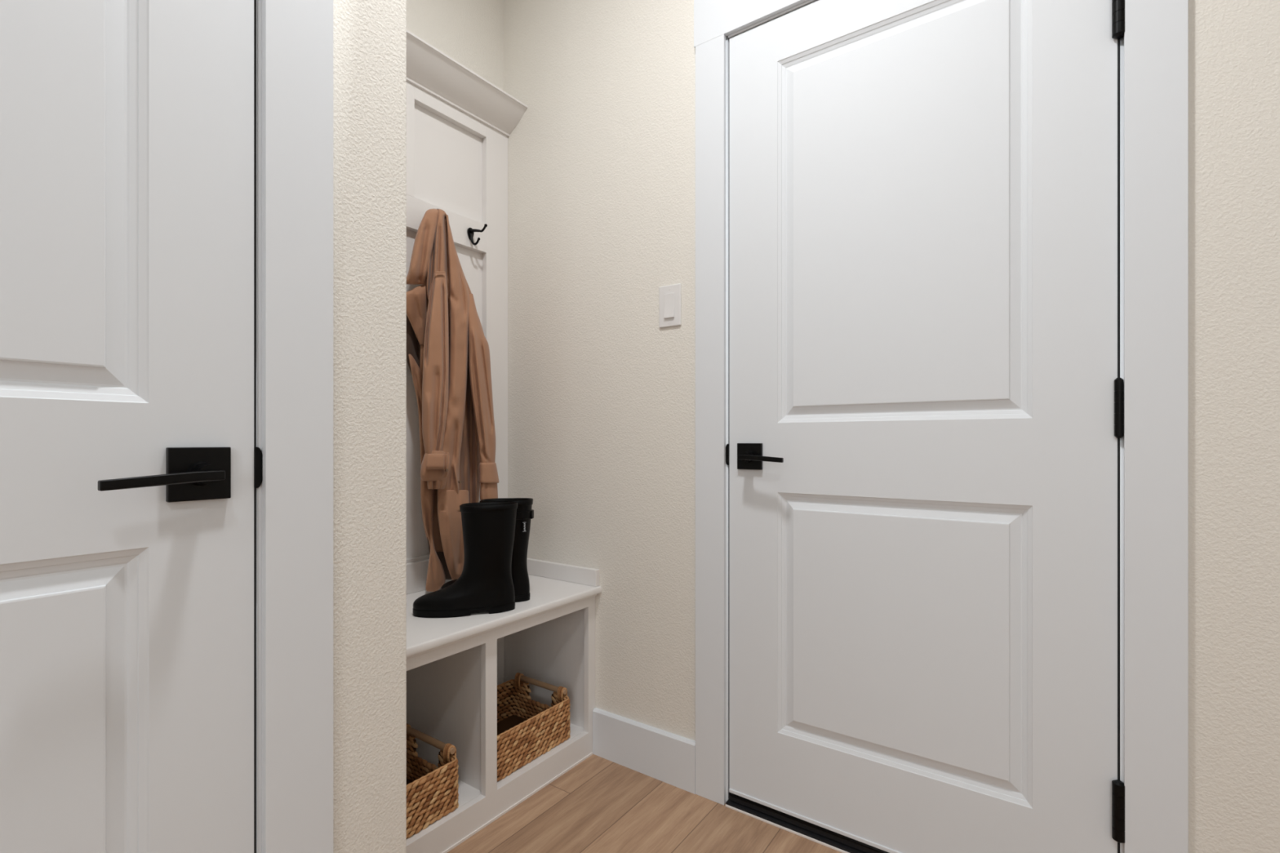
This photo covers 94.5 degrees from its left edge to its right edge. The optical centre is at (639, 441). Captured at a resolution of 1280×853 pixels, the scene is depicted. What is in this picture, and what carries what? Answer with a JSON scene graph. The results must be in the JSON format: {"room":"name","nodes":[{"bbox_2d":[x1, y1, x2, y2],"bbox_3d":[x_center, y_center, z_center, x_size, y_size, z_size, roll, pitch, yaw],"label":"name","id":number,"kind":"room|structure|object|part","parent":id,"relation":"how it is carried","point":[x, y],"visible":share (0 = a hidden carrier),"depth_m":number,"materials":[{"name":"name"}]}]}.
{"room":"mudroom","nodes":[
{"label":"mudroom","id":0,"kind":"room"},
{"bbox_2d":[333,0,406,852],"bbox_3d":[-1.726,-0.392,-0.248,0.695,2.744,3.605,0,0,35],"label":"wall","id":1,"kind":"structure","parent":0,"point":[370,36],"depth_m":0.97,"materials":[{"name":"white paint"}]},
{"bbox_2d":[0,0,253,852],"bbox_3d":[-0.754,-0.060,0.514,0.102,2.052,0.760,0,0,35],"label":"door","id":2,"kind":"structure","parent":1,"relation":"in","point":[126,126],"depth_m":0.72,"materials":[{"name":"white paint"}]},
{"bbox_3d":[-0.565,0.046,0.707,0.020,0.018,0.125,0,0,29],"label":"lever","id":3,"kind":"part","parent":2,"relation":"part of","materials":[{"name":"black metal"}]},
{"bbox_3d":[-0.559,0.043,0.761,0.030,0.032,0.032,0,0,35],"label":"handle","id":4,"kind":"part","parent":2,"relation":"part of","materials":[{"name":"black metal"}]},
{"bbox_2d":[253,0,333,852],"bbox_3d":[-0.805,-0.123,0.551,0.139,2.206,0.977,0,0,35],"label":"trim","id":5,"kind":"structure","parent":1,"relation":"attached to","point":[293,39],"depth_m":0.86,"materials":[{"name":"white paint"}]},
{"bbox_3d":[-0.548,0.037,0.842,0.034,0.058,0.011,0,0,35],"label":"strike plate","id":6,"kind":"part","parent":5,"relation":"part of","materials":[{"name":"black metal"}]},
{"bbox_2d":[406,0,503,90],"bbox_3d":[-0.761,-0.390,1.809,0.100,2.740,1.068,0,0,35],"label":"wall","id":7,"kind":"structure","parent":0,"point":[469,32],"depth_m":1.98,"materials":[{"name":"white paint"}]},
{"bbox_2d":[406,29,528,594],"bbox_3d":[-0.679,-0.350,1.732,0.124,1.609,0.838,0,0,35],"label":"wall paneling","id":8,"kind":"structure","parent":7,"relation":"attached to","point":[460,124],"depth_m":1.92,"materials":[{"name":"white paint"}]},
{"bbox_3d":[-0.717,0.405,1.760,0.022,0.098,0.642,0,0,35],"label":"rail","id":9,"kind":"part","parent":8,"relation":"part of","materials":[{"name":"white paint"}]},
{"bbox_3d":[-0.728,-0.313,1.767,0.003,1.534,0.838,0,0,35],"label":"backing panel","id":10,"kind":"part","parent":8,"relation":"part of","materials":[{"name":"white paint"}]},
{"bbox_3d":[-0.717,-0.691,1.760,0.022,0.095,0.642,0,0,35],"label":"rail","id":11,"kind":"part","parent":8,"relation":"part of","materials":[{"name":"white paint"}]},
{"bbox_3d":[-0.612,-1.058,1.910,0.022,0.043,0.276,0,0,35],"label":"rail","id":12,"kind":"part","parent":8,"relation":"part of","materials":[{"name":"white paint"}]},
{"bbox_3d":[-0.679,-1.117,1.732,0.124,0.077,0.838,0,0,35],"label":"crown moulding","id":13,"kind":"part","parent":8,"relation":"part of","materials":[{"name":"white paint"}]},
{"bbox_2d":[466,223,487,245],"bbox_3d":[-0.530,-0.675,1.937,0.085,0.062,0.025,0,0,35],"label":"coat hook","id":14,"kind":"object","parent":8,"relation":"attached to","point":[470,231],"visible":1,"depth_m":1.95,"materials":[{"name":"black metal"}]},
{"bbox_3d":[-0.561,-0.686,1.958,0.006,0.040,0.025,0,0,35],"label":"plate","id":15,"kind":"part","parent":14,"relation":"part of","materials":[{"name":"black metal"}]},
{"bbox_3d":[-0.621,-0.655,1.807,0.085,0.062,0.025,0,0,35],"label":"coat hook","id":16,"kind":"object","parent":8,"relation":"attached to","visible":0},
{"bbox_2d":[406,208,498,591],"bbox_3d":[-0.554,-0.127,1.802,0.190,1.146,0.346,0,0,35],"label":"coat","id":17,"kind":"object","parent":16,"relation":"hanging from","point":[448,359],"visible":0.95,"depth_m":1.75,"materials":[{"name":"beige fabric"}]},
{"bbox_3d":[-0.613,0.277,1.753,0.052,0.350,0.100,0,0,35],"label":"skirt panel","id":18,"kind":"part","parent":17,"relation":"part of","materials":[{"name":"beige fabric"}]},
{"bbox_3d":[-0.558,0.287,1.777,0.054,0.286,0.133,0,0,26],"label":"skirt panel","id":19,"kind":"part","parent":17,"relation":"part of","materials":[{"name":"beige fabric"}]},
{"bbox_2d":[447,754,841,852],"bbox_3d":[-0.356,1.005,-0.579,3.915,0.050,4.844,0,0,35],"label":"floor","id":20,"kind":"structure","parent":0,"point":[600,805],"depth_m":1.51,"materials":[{"name":"brown wood"}]},
{"bbox_2d":[406,558,601,852],"bbox_3d":[-0.538,0.691,1.633,0.434,0.578,0.838,0,0,35],"label":"storage bench","id":21,"kind":"object","parent":20,"relation":"on","point":[455,666],"visible":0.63,"depth_m":1.63,"materials":[{"name":"white paint"}]},
{"bbox_2d":[406,724,458,839],"bbox_3d":[-0.638,0.834,1.415,0.265,0.151,0.321,0,0,35],"label":"wicker basket","id":22,"kind":"object","parent":21,"relation":"in","point":[432,791],"visible":0.33,"depth_m":1.43,"materials":[{"name":"brown wicker"}]},
{"bbox_3d":[-0.554,0.772,1.535,0.216,0.017,0.017,0,0,35],"label":"handle","id":23,"kind":"part","parent":22,"relation":"part of","materials":[{"name":"beige wood"}]},
{"bbox_2d":[413,501,518,617],"bbox_3d":[-0.462,0.310,1.575,0.271,0.287,0.111,0,0,-13],"label":"rubber boot","id":24,"kind":"object","parent":21,"relation":"on","point":[485,583],"visible":1,"depth_m":1.55,"materials":[{"name":"black rubber"}]},
{"bbox_2d":[440,497,533,602],"bbox_3d":[-0.441,0.310,1.704,0.271,0.287,0.106,0,0,5],"label":"rubber boot","id":25,"kind":"object","parent":21,"relation":"on","point":[520,577],"visible":0.41,"depth_m":1.67,"materials":[{"name":"black rubber"}]},
{"bbox_3d":[-0.712,0.718,1.756,0.008,0.484,0.800,0,0,35],"label":"panel","id":26,"kind":"part","parent":21,"relation":"part of","materials":[{"name":"white paint"}]},
{"bbox_2d":[497,672,570,782],"bbox_3d":[-0.402,0.834,1.761,0.265,0.151,0.321,0,0,35],"label":"wicker basket","id":27,"kind":"object","parent":21,"relation":"on","point":[527,729],"visible":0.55,"depth_m":1.76,"materials":[{"name":"brown wicker"}]},
{"bbox_3d":[-0.317,0.772,1.881,0.216,0.017,0.017,0,0,35],"label":"handle","id":28,"kind":"part","parent":27,"relation":"part of","materials":[{"name":"beige wood"}]},
{"bbox_3d":[-0.317,0.718,1.978,0.381,0.484,0.018,0,0,35],"label":"panel","id":29,"kind":"part","parent":21,"relation":"part of","materials":[{"name":"white paint"}]},
{"bbox_2d":[503,0,1279,852],"bbox_3d":[0.986,-0.390,1.151,3.515,2.740,0.130,0,0,35],"label":"wall","id":30,"kind":"structure","parent":0,"point":[602,153],"depth_m":1.71,"materials":[{"name":"white paint"}]},
{"bbox_2d":[592,707,695,794],"bbox_3d":[0.006,0.910,1.753,0.367,0.140,0.014,0,0,35],"label":"baseboard","id":31,"kind":"structure","parent":30,"relation":"attached to","point":[664,756],"depth_m":1.74,"materials":[{"name":"white paint"}]},
{"bbox_2d":[658,283,680,328],"bbox_3d":[0.085,-0.389,1.700,0.074,0.120,0.011,0,0,35],"label":"light switch","id":32,"kind":"object","parent":30,"relation":"attached to","point":[669,296],"visible":1,"depth_m":1.70,"materials":[{"name":"white plastic"}]},
{"bbox_2d":[725,804,848,852],"bbox_3d":[0.566,0.977,1.349,0.825,0.006,0.004,0,0,35],"label":"trim","id":33,"kind":"structure","parent":30,"relation":"attached to","point":[726,806],"depth_m":1.49,"materials":[{"name":"white"}]},
{"bbox_2d":[725,799,865,852],"bbox_3d":[0.607,0.975,1.407,0.825,0.010,0.137,0,0,35],"label":"threshold","id":34,"kind":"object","parent":30,"relation":"attached to","point":[825,840],"depth_m":1.48,"materials":[{"name":"black"}]},
{"bbox_2d":[728,0,1124,852],"bbox_3d":[0.576,-0.059,1.352,0.829,2.053,0.102,0,0,35],"label":"door","id":35,"kind":"structure","parent":30,"relation":"in","point":[926,391],"depth_m":1.32,"materials":[{"name":"white paint"}]},
{"bbox_3d":[0.278,0.040,1.541,0.032,0.032,0.030,0,0,35],"label":"handle","id":36,"kind":"part","parent":35,"relation":"part of","materials":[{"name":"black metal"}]},
{"bbox_3d":[0.302,0.044,1.492,0.125,0.018,0.020,0,0,41],"label":"lever","id":37,"kind":"part","parent":35,"relation":"part of","materials":[{"name":"black metal"}]},
{"bbox_2d":[693,0,1188,852],"bbox_3d":[0.607,-0.123,1.407,1.021,2.206,0.139,0,0,35],"label":"trim","id":38,"kind":"structure","parent":30,"relation":"attached to","point":[1153,51],"depth_m":1.10,"materials":[{"name":"white paint"}]},
{"bbox_3d":[0.193,-0.058,1.622,0.088,2.076,0.013,0,0,35],"label":"casing","id":39,"kind":"part","parent":38,"relation":"part of","materials":[{"name":"white paint"}]},
{"bbox_3d":[0.244,0.036,1.611,0.012,0.059,0.034,0,0,35],"label":"strike plate","id":40,"kind":"part","parent":38,"relation":"part of","materials":[{"name":"black metal"}]},
{"bbox_3d":[0.571,-1.161,1.355,1.021,0.130,0.013,0,0,35],"label":"head casing","id":41,"kind":"part","parent":38,"relation":"part of","materials":[{"name":"white paint"}]},
{"bbox_3d":[0.948,-0.058,1.089,0.088,2.076,0.013,0,0,35],"label":"casing","id":42,"kind":"part","parent":38,"relation":"part of","materials":[{"name":"white paint"}]}
]}

